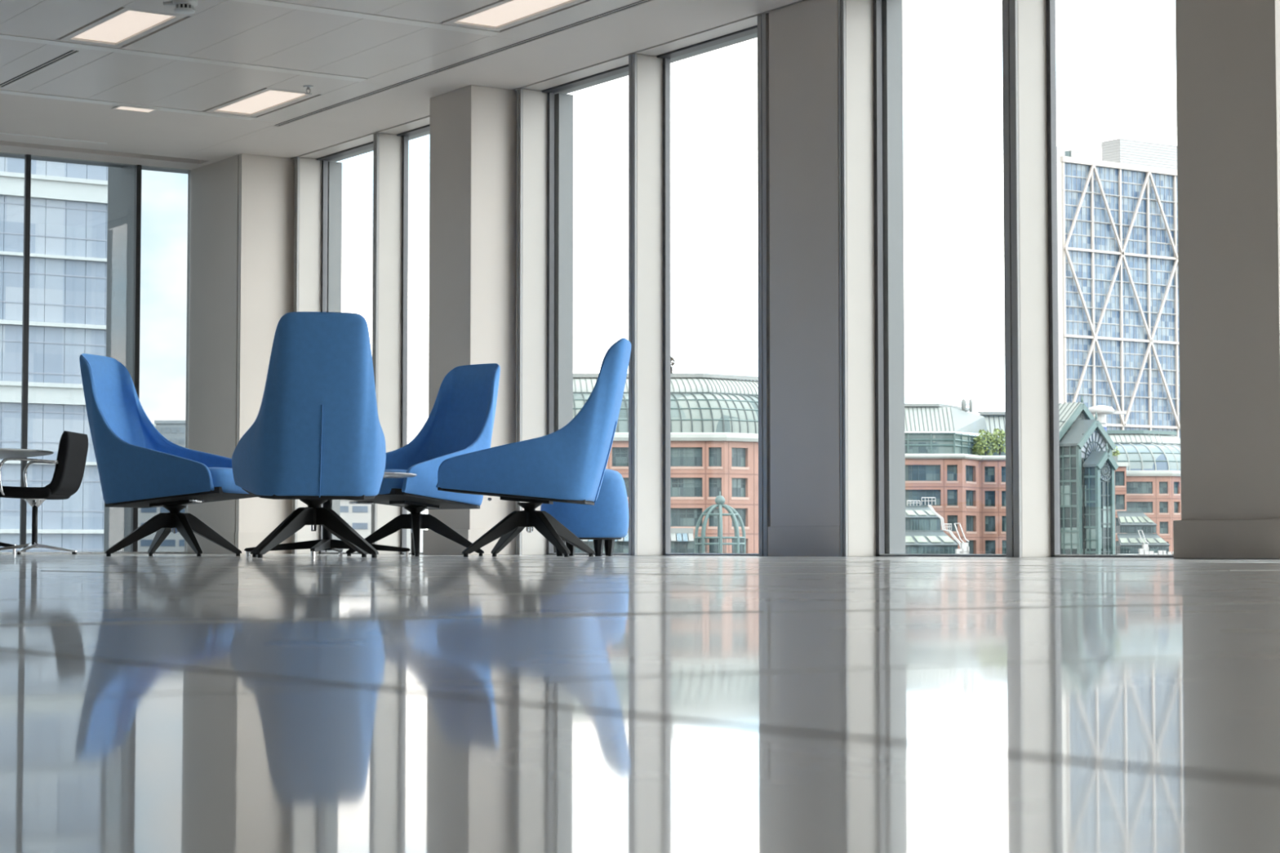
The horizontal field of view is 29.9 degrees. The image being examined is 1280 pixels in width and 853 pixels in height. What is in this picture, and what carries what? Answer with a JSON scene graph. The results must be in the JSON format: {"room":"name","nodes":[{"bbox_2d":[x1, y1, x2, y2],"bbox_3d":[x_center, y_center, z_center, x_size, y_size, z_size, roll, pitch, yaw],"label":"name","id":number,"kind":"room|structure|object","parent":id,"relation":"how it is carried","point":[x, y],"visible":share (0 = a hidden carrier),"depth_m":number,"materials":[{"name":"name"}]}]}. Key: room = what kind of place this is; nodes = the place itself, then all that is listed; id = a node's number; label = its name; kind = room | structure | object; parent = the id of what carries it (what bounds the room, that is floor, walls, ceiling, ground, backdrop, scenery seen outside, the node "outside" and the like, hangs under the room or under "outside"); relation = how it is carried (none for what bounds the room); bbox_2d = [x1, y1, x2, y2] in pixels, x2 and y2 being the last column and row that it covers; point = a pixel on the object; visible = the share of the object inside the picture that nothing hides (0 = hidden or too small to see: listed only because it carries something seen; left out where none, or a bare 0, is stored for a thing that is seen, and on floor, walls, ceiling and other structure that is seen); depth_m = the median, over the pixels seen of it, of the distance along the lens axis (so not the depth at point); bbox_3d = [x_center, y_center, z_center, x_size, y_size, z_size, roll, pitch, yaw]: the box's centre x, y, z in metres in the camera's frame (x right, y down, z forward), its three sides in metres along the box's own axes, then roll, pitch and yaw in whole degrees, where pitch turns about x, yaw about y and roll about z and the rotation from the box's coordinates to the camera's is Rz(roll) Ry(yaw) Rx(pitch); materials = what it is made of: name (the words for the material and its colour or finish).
{"room":"office lounge","nodes":[
{"label":"office lounge","id":0,"kind":"room"},
{"bbox_2d":[0,153,187,551],"bbox_3d":[-9.663,0.905,13.119,16.600,7.600,0.616,2,-3,-34],"label":"window frame","id":1,"kind":"structure","parent":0,"point":[124,181],"depth_m":17.06,"materials":[{"name":"grey metal"}]},
{"bbox_2d":[0,551,23,554],"bbox_3d":[-5.141,-0.537,15.877,2.210,2.760,0.040,2,-3,-34],"label":"window","id":2,"kind":"structure","parent":1,"relation":"in","point":[1,553],"depth_m":16.34,"materials":[{"name":"grey metal"}]},
{"bbox_2d":[23,551,135,554],"bbox_3d":[-3.889,-0.495,16.716,0.806,2.760,0.040,2,-3,-34],"label":"window","id":3,"kind":"structure","parent":1,"relation":"in","point":[24,553],"depth_m":16.59,"materials":[{"name":"grey metal"}]},
{"bbox_2d":[135,551,187,553],"bbox_3d":[-3.389,-0.478,17.051,0.397,2.760,0.040,2,-3,-34],"label":"window","id":4,"kind":"structure","parent":1,"relation":"in","point":[135,552],"depth_m":16.98,"materials":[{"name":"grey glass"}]},
{"bbox_2d":[0,0,805,171],"bbox_3d":[-3.422,-2.684,3.986,16.600,0.356,22.200,2,-3,-34],"label":"ceiling","id":5,"kind":"structure","parent":0,"point":[223,51],"depth_m":13.46,"materials":[{"name":"paint"}]},
{"bbox_2d":[0,49,79,87],"bbox_3d":[-3.425,-2.039,13.606,0.047,0.030,1.245,2,-3,-34],"label":"ceiling vent","id":6,"kind":"object","parent":5,"relation":"in","point":[60,57],"visible":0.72,"depth_m":13.57,"materials":[{"name":"metal"}]},
{"bbox_2d":[59,7,187,47],"bbox_3d":[-2.704,-2.099,12.532,0.336,0.040,0.925,2,-3,-34],"label":"recessed light","id":7,"kind":"object","parent":5,"relation":"in","point":[122,26],"visible":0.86,"depth_m":12.54,"materials":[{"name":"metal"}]},
{"bbox_2d":[74,10,172,43],"bbox_3d":[-2.704,-2.099,12.532,0.270,0.018,0.845,2,-3,-34],"label":"diffuser","id":8,"kind":"object","parent":7,"relation":"attached to","point":[116,26],"depth_m":12.54,"materials":[{"name":"beige plastic"}]},
{"bbox_2d":[111,104,160,113],"bbox_3d":[-3.110,-1.970,14.807,0.250,0.026,0.170,2,-3,-34],"label":"recessed light","id":9,"kind":"object","parent":5,"relation":"in","point":[117,108],"visible":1,"depth_m":14.81,"materials":[{"name":"beige plastic"}]},
{"bbox_2d":[117,106,152,112],"bbox_3d":[-3.110,-1.967,14.806,0.220,0.013,0.140,2,-3,-34],"label":"diffuser","id":10,"kind":"object","parent":9,"relation":"attached to","point":[126,108],"depth_m":14.84,"materials":[{"name":"beige plastic"}]},
{"bbox_2d":[163,0,197,14],"bbox_3d":[-2.274,-2.080,11.883,0.166,0.063,0.124,2,-3,-34],"label":"smoke detector","id":11,"kind":"object","parent":5,"relation":"attached to","point":[182,6],"visible":1,"depth_m":11.86,"materials":[{"name":"white plastic"}]},
{"bbox_2d":[204,88,319,117],"bbox_3d":[-2.317,-1.992,14.644,0.336,0.040,0.925,2,-3,-34],"label":"recessed light","id":12,"kind":"object","parent":5,"relation":"in","point":[264,100],"visible":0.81,"depth_m":14.67,"materials":[{"name":"beige plastic"}]},
{"bbox_2d":[217,90,305,113],"bbox_3d":[-2.317,-1.992,14.644,0.270,0.018,0.845,2,-3,-34],"label":"diffuser","id":13,"kind":"object","parent":12,"relation":"attached to","point":[258,101],"depth_m":14.65,"materials":[{"name":"beige plastic"}]},
{"bbox_2d":[302,85,313,94],"bbox_3d":[-1.948,-1.975,14.104,0.064,0.047,0.064,2,-3,-34],"label":"sprinkler","id":14,"kind":"object","parent":5,"relation":"attached to","point":[308,87],"visible":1,"depth_m":14.10,"materials":[{"name":"silver metal"}]},
{"bbox_2d":[273,0,653,126],"bbox_3d":[3.208,-2.365,7.167,0.047,0.030,19.915,2,-3,-34],"label":"ceiling vent","id":15,"kind":"object","parent":5,"relation":"in","point":[642,2],"visible":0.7,"depth_m":13.32,"materials":[{"name":"metal"}]},
{"bbox_2d":[441,0,586,31],"bbox_3d":[-0.629,-2.119,12.131,0.336,0.040,0.925,2,-3,-34],"label":"recessed light","id":16,"kind":"object","parent":5,"relation":"in","point":[501,15],"visible":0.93,"depth_m":12.21,"materials":[{"name":"beige plastic"}]},
{"bbox_2d":[458,0,570,26],"bbox_3d":[-0.629,-2.120,12.131,0.270,0.018,0.845,2,-3,-34],"label":"diffuser","id":17,"kind":"object","parent":16,"relation":"attached to","point":[501,13],"depth_m":12.20,"materials":[{"name":"beige plastic"}]},
{"bbox_2d":[0,553,1279,852],"bbox_3d":[-3.436,0.331,3.764,16.500,0.200,22.100,2,-3,-34],"label":"floor","id":18,"kind":"structure","parent":0,"point":[157,703],"depth_m":0.64,"materials":[{"name":"grey tile"}]},
{"bbox_2d":[0,448,53,554],"bbox_3d":[-4.393,0.491,15.484,1.180,0.667,1.180,2,-3,-34],"label":"meeting table","id":19,"kind":"object","parent":18,"relation":"on","point":[4,452],"visible":0.91,"depth_m":15.34,"materials":[{"name":"metal"}]},
{"bbox_2d":[0,431,88,554],"bbox_3d":[-3.908,0.430,15.473,0.614,0.787,0.593,0,-3,3],"label":"chair","id":20,"kind":"object","parent":18,"relation":"on","point":[70,462],"visible":1,"depth_m":15.35,"materials":[{"name":"black fabric"}]},
{"bbox_2d":[22,498,46,506],"bbox_3d":[-3.906,0.491,15.495,0.170,0.057,0.170,0,-3,3],"label":"chair base","id":21,"kind":"object","parent":20,"relation":"attached to","point":[32,502],"depth_m":15.46,"materials":[{"name":"metal"}]},
{"bbox_2d":[79,353,257,556],"bbox_3d":[-2.317,0.137,11.819,0.866,1.002,0.662,-1,-3,19],"label":"lounge chair","id":22,"kind":"object","parent":18,"relation":"on","point":[138,467],"visible":0.94,"depth_m":11.69,"materials":[{"name":"blue fabric"}]},
{"bbox_2d":[81,353,184,454],"bbox_3d":[-2.537,0.013,11.901,0.377,0.746,0.554,-1,-3,19],"label":"chair back","id":23,"kind":"object","parent":22,"relation":"on","point":[118,423],"depth_m":12.01,"materials":[{"name":"blue fabric"}]},
{"bbox_2d":[208,466,248,493],"bbox_3d":[-2.206,0.279,11.773,0.630,0.145,0.540,-1,-3,19],"label":"seat cushion","id":24,"kind":"object","parent":22,"relation":"on","point":[222,477],"depth_m":11.47,"materials":[{"name":"blue fabric"}]},
{"bbox_2d":[231,311,386,557],"bbox_3d":[-1.379,0.054,10.180,0.663,1.002,0.866,1,-3,-12],"label":"lounge chair","id":25,"kind":"object","parent":18,"relation":"on","point":[316,436],"visible":1,"depth_m":9.86,"materials":[{"name":"blue fabric"}]},
{"bbox_2d":[244,471,417,556],"bbox_3d":[-1.471,0.417,11.294,0.840,0.390,0.840,2,-3,-34],"label":"coffee table","id":26,"kind":"object","parent":18,"relation":"on","point":[326,543],"visible":0.56,"depth_m":11.27,"materials":[{"name":"metal"}]},
{"bbox_2d":[346,363,500,555],"bbox_3d":[-1.119,0.158,12.232,0.663,1.002,0.866,-2,-4,41],"label":"lounge chair","id":27,"kind":"object","parent":18,"relation":"on","point":[460,420],"visible":0.69,"depth_m":12.39,"materials":[{"name":"blue fabric"}]},
{"bbox_2d":[377,469,407,494],"bbox_3d":[-1.196,0.297,12.136,0.540,0.145,0.630,-2,-4,41],"label":"seat cushion","id":28,"kind":"object","parent":27,"relation":"on","point":[388,486],"depth_m":11.76,"materials":[{"name":"blue fabric"}]},
{"bbox_2d":[393,363,497,470],"bbox_3d":[-0.968,0.039,12.415,0.554,0.746,0.377,-2,-4,41],"label":"chair back","id":29,"kind":"object","parent":27,"relation":"on","point":[461,417],"depth_m":12.54,"materials":[{"name":"blue fabric"}]},
{"bbox_2d":[435,337,631,556],"bbox_3d":[-0.478,0.101,11.105,0.866,1.002,0.663,0,-3,5],"label":"lounge chair","id":30,"kind":"object","parent":18,"relation":"on","point":[567,464],"visible":1,"depth_m":10.85,"materials":[{"name":"blue fabric"}]},
{"bbox_2d":[551,337,625,433],"bbox_3d":[-0.246,-0.028,11.091,0.377,0.746,0.554,0,-3,5],"label":"chair back","id":31,"kind":"object","parent":30,"relation":"on","point":[600,413],"depth_m":10.90,"materials":[{"name":"blue fabric"}]},
{"bbox_2d":[540,469,628,555],"bbox_3d":[-0.282,0.436,12.207,0.452,0.446,0.452,2,-3,-34],"label":"lounge chair","id":32,"kind":"object","parent":18,"relation":"on","point":[605,522],"visible":0.45,"depth_m":12.03,"materials":[{"name":"blue fabric"}]},
{"bbox_2d":[184,0,1279,559],"bbox_3d":[3.139,0.666,8.403,0.898,7.600,22.502,2,-3,-34],"label":"wall","id":33,"kind":"structure","parent":0,"point":[254,251],"depth_m":11.89,"materials":[{"name":"paint"}]},
{"bbox_2d":[316,141,373,554],"bbox_3d":[-1.907,-0.526,16.201,0.074,2.770,1.125,2,-3,-34],"label":"window","id":34,"kind":"structure","parent":33,"relation":"in","point":[325,159],"depth_m":16.69,"materials":[{"name":"grey metal"}]},
{"bbox_2d":[396,124,430,554],"bbox_3d":[-1.243,-0.576,15.212,0.074,2.770,1.147,2,-3,-34],"label":"window","id":35,"kind":"structure","parent":33,"relation":"in","point":[406,135],"depth_m":15.69,"materials":[{"name":"grey metal"}]},
{"bbox_2d":[542,55,657,555],"bbox_3d":[-0.231,-0.652,13.706,0.074,2.770,1.148,2,-3,-34],"label":"window","id":36,"kind":"structure","parent":33,"relation":"in","point":[550,237],"depth_m":14.18,"materials":[{"name":"grey metal"}]},
{"bbox_2d":[657,25,758,555],"bbox_3d":[0.435,-0.703,12.713,0.074,2.770,1.120,2,-3,-34],"label":"window","id":37,"kind":"structure","parent":33,"relation":"in","point":[666,57],"depth_m":13.15,"materials":[{"name":"grey metal"}]},
{"bbox_2d":[873,0,1006,556],"bbox_3d":[1.450,-0.779,11.202,0.074,2.770,1.122,2,-3,-34],"label":"window","id":38,"kind":"structure","parent":33,"relation":"in","point":[877,56],"depth_m":11.65,"materials":[{"name":"grey metal"}]},
{"bbox_2d":[1045,0,1173,557],"bbox_3d":[2.126,-0.830,10.196,0.074,2.770,1.130,2,-3,-34],"label":"window","id":39,"kind":"structure","parent":33,"relation":"in","point":[1050,4],"depth_m":10.64,"materials":[{"name":"grey metal"}]},
{"label":"outside","id":40,"kind":"structure","parent":0,"visible":0},
{"bbox_3d":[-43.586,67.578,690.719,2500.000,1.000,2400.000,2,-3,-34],"label":"ground","id":41,"kind":"structure","parent":40,"visible":0},
{"bbox_2d":[0,156,107,551],"bbox_3d":[-51.647,8.265,148.531,34.400,62.602,20.450,2,-3,-34],"label":"office building","id":42,"kind":"structure","parent":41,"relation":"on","point":[68,202],"depth_m":147.87,"materials":[{"name":"glass"}]},
{"bbox_2d":[154,420,185,447],"bbox_3d":[-121.314,31.547,631.663,21.337,64.993,26.052,2,-3,-34],"label":"tower block","id":43,"kind":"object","parent":41,"relation":"on","point":[174,431],"visible":0.12,"depth_m":620.71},
{"bbox_2d":[137,499,425,552],"bbox_3d":[-91.467,38.944,571.211,79.923,44.100,65.352,2,-3,-34],"label":"office block","id":44,"kind":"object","parent":41,"relation":"on","point":[357,516],"visible":0.08,"depth_m":559.54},
{"bbox_2d":[574,528,693,553],"bbox_3d":[-0.856,27.782,252.646,16.663,34.155,14.869,2,-3,-34],"label":"annex","id":45,"kind":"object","parent":41,"relation":"on","point":[682,539],"visible":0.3,"depth_m":249.63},
{"bbox_2d":[573,373,758,553],"bbox_3d":[-2.950,20.229,292.939,37.006,53.320,30.194,2,-3,-34],"label":"brick building","id":46,"kind":"structure","parent":41,"relation":"on","point":[714,417],"depth_m":285.99,"materials":[{"name":"red brick"}]},
{"bbox_2d":[670,355,675,373],"bbox_3d":[3.294,-7.407,297.664,2.546,3.550,2.422,2,-3,-34],"label":"shrub","id":47,"kind":"object","parent":46,"relation":"on","point":[671,357],"visible":0.2,"depth_m":297.46,"materials":[{"name":"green plant"}]},
{"bbox_2d":[694,491,746,553],"bbox_3d":[7.833,25.119,234.029,4.920,37.592,4.926,2,-3,-34],"label":"domed pavilion","id":48,"kind":"object","parent":41,"relation":"on","point":[719,500],"visible":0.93,"depth_m":233.88,"materials":[{"name":"green metal"}]},
{"bbox_2d":[905,505,958,554],"bbox_3d":[28.532,26.653,254.477,11.590,36.596,10.515,2,-3,-34],"label":"stepped base","id":49,"kind":"object","parent":41,"relation":"on","point":[924,535],"visible":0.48,"depth_m":253.87,"materials":[{"name":"glass"}]},
{"bbox_2d":[906,497,960,548],"bbox_3d":[30.823,10.307,249.797,5.054,5.907,3.424,2,-3,-34],"label":"stair","id":50,"kind":"structure","parent":49,"relation":"attached to","point":[930,506],"depth_m":249.81,"materials":[{"name":"white metal"}]},
{"bbox_2d":[904,403,1006,554],"bbox_3d":[47.592,23.434,359.182,42.311,53.623,20.683,2,-3,-34],"label":"brick building","id":51,"kind":"structure","parent":41,"relation":"on","point":[968,489],"depth_m":353.76,"materials":[{"name":"red brick"}]},
{"bbox_2d":[960,398,966,411],"bbox_3d":[48.650,-3.166,360.622,0.840,2.020,0.840,2,-3,-34],"label":"satellite dome","id":52,"kind":"object","parent":51,"relation":"on","point":[963,404],"visible":1,"depth_m":360.30,"materials":[{"name":"grey metal"}]},
{"bbox_2d":[968,399,973,412],"bbox_3d":[49.700,-3.166,360.622,0.600,2.020,0.600,2,-3,-34],"label":"satellite dome","id":53,"kind":"object","parent":51,"relation":"on","point":[971,404],"visible":1,"depth_m":360.38,"materials":[{"name":"grey metal"}]},
{"bbox_2d":[971,443,984,455],"bbox_3d":[50.590,3.664,359.280,2.129,2.354,2.133,2,-3,-34],"label":"tree","id":54,"kind":"object","parent":51,"relation":"on","point":[975,451],"visible":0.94,"depth_m":358.80,"materials":[{"name":"green plant"}]},
{"bbox_2d":[972,429,998,455],"bbox_3d":[51.721,2.584,359.354,3.952,4.514,3.974,2,-3,-34],"label":"tree","id":55,"kind":"object","parent":51,"relation":"on","point":[979,438],"visible":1,"depth_m":358.80,"materials":[{"name":"green plant"}]},
{"bbox_2d":[987,428,1005,455],"bbox_3d":[53.860,2.501,359.357,3.583,4.678,3.596,2,-3,-34],"label":"tree","id":56,"kind":"object","parent":51,"relation":"on","point":[999,450],"visible":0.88,"depth_m":358.98,"materials":[{"name":"green plant"}]},
{"bbox_2d":[1058,394,1118,554],"bbox_3d":[60.638,22.150,328.981,12.111,53.130,13.478,2,-3,-34],"label":"glass hall","id":57,"kind":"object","parent":41,"relation":"on","point":[1087,465],"visible":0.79,"depth_m":324.79,"materials":[{"name":"green glass"}]},
{"bbox_2d":[1081,429,1106,457],"bbox_3d":[61.778,2.098,326.669,6.000,4.450,0.010,2,-4,-38],"label":"fan light","id":58,"kind":"object","parent":57,"relation":"attached to","point":[1093,441],"depth_m":326.29,"materials":[{"name":"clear glass"}]},
{"bbox_2d":[1100,462,1110,479],"bbox_3d":[62.731,5.956,324.067,2.600,2.700,0.001,2,-4,-38],"label":"fan light","id":59,"kind":"object","parent":57,"relation":"attached to","point":[1104,466],"depth_m":323.99,"materials":[{"name":"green glass"}]},
{"bbox_2d":[1056,138,1180,438],"bbox_3d":[140.990,-7.715,693.682,67.220,149.694,19.110,2,-3,-34],"label":"tower","id":60,"kind":"structure","parent":41,"relation":"on","point":[1117,213],"depth_m":682.72,"materials":[{"name":"glass"}]},
{"bbox_2d":[1056,146,1065,162],"bbox_3d":[116.707,-76.557,682.686,7.730,5.900,4.080,2,-3,-34],"label":"plant","id":61,"kind":"object","parent":60,"relation":"on","point":[1060,150],"depth_m":682.22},
{"bbox_2d":[1068,150,1079,157],"bbox_3d":[123.267,-76.085,687.068,3.130,5.400,4.080,2,-3,-34],"label":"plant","id":62,"kind":"object","parent":60,"relation":"on","point":[1074,153],"depth_m":685.22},
{"bbox_2d":[1112,456,1128,554],"bbox_3d":[78.360,28.568,396.863,6.876,47.182,7.536,2,-3,-34],"label":"bay","id":63,"kind":"object","parent":41,"relation":"on","point":[1121,472],"visible":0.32,"depth_m":395.13,"materials":[{"name":"pink stone"}]},
{"bbox_2d":[1112,443,1119,457],"bbox_3d":[78.492,4.233,398.249,2.162,3.025,2.200,2,-3,-34],"label":"shrub","id":64,"kind":"object","parent":63,"relation":"on","point":[1117,452],"visible":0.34,"depth_m":398.03,"materials":[{"name":"green plant"}]},
{"bbox_2d":[1115,511,1170,554],"bbox_3d":[72.039,30.806,344.382,9.221,37.399,8.926,2,-3,-34],"label":"stepped base","id":65,"kind":"object","parent":41,"relation":"on","point":[1130,522],"visible":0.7,"depth_m":344.30,"materials":[{"name":"glass"}]},
{"bbox_2d":[1106,430,1181,554],"bbox_3d":[89.936,27.413,438.321,22.271,53.683,22.284,2,-3,-34],"label":"brick building","id":66,"kind":"structure","parent":41,"relation":"on","point":[1153,486],"depth_m":430.58,"materials":[{"name":"red brick"}]},
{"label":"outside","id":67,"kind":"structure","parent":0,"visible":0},
{"bbox_2d":[1138,550,1173,555],"bbox_3d":[67.136,17.016,315.090,7.559,1.480,5.473,2,-3,-34],"label":"plant","id":68,"kind":"object","parent":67,"point":[1159,552],"visible":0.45,"depth_m":314.25,"materials":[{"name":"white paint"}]},
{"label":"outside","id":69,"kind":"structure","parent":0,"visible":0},
{"bbox_2d":[953,523,968,554],"bbox_3d":[32.987,13.924,245.995,1.874,8.071,1.687,2,-3,-34],"label":"cradle","id":70,"kind":"object","parent":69,"point":[964,549],"visible":0.82,"depth_m":245.70,"materials":[{"name":"white paint"}]},
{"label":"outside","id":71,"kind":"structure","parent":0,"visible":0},
{"bbox_2d":[1137,529,1148,551],"bbox_3d":[68.133,17.846,324.904,1.810,7.678,1.645,2,-3,-34],"label":"cradle","id":72,"kind":"object","parent":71,"point":[1144,546],"visible":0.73,"depth_m":324.63,"materials":[{"name":"white paint"}]},
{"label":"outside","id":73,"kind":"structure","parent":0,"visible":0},
{"bbox_2d":[1088,404,1126,431],"bbox_3d":[81.591,1.654,420.667,6.283,10.750,5.181,2,-3,-34],"label":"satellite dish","id":74,"kind":"object","parent":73,"point":[1101,411],"visible":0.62,"depth_m":419.58,"materials":[{"name":"white paint"}]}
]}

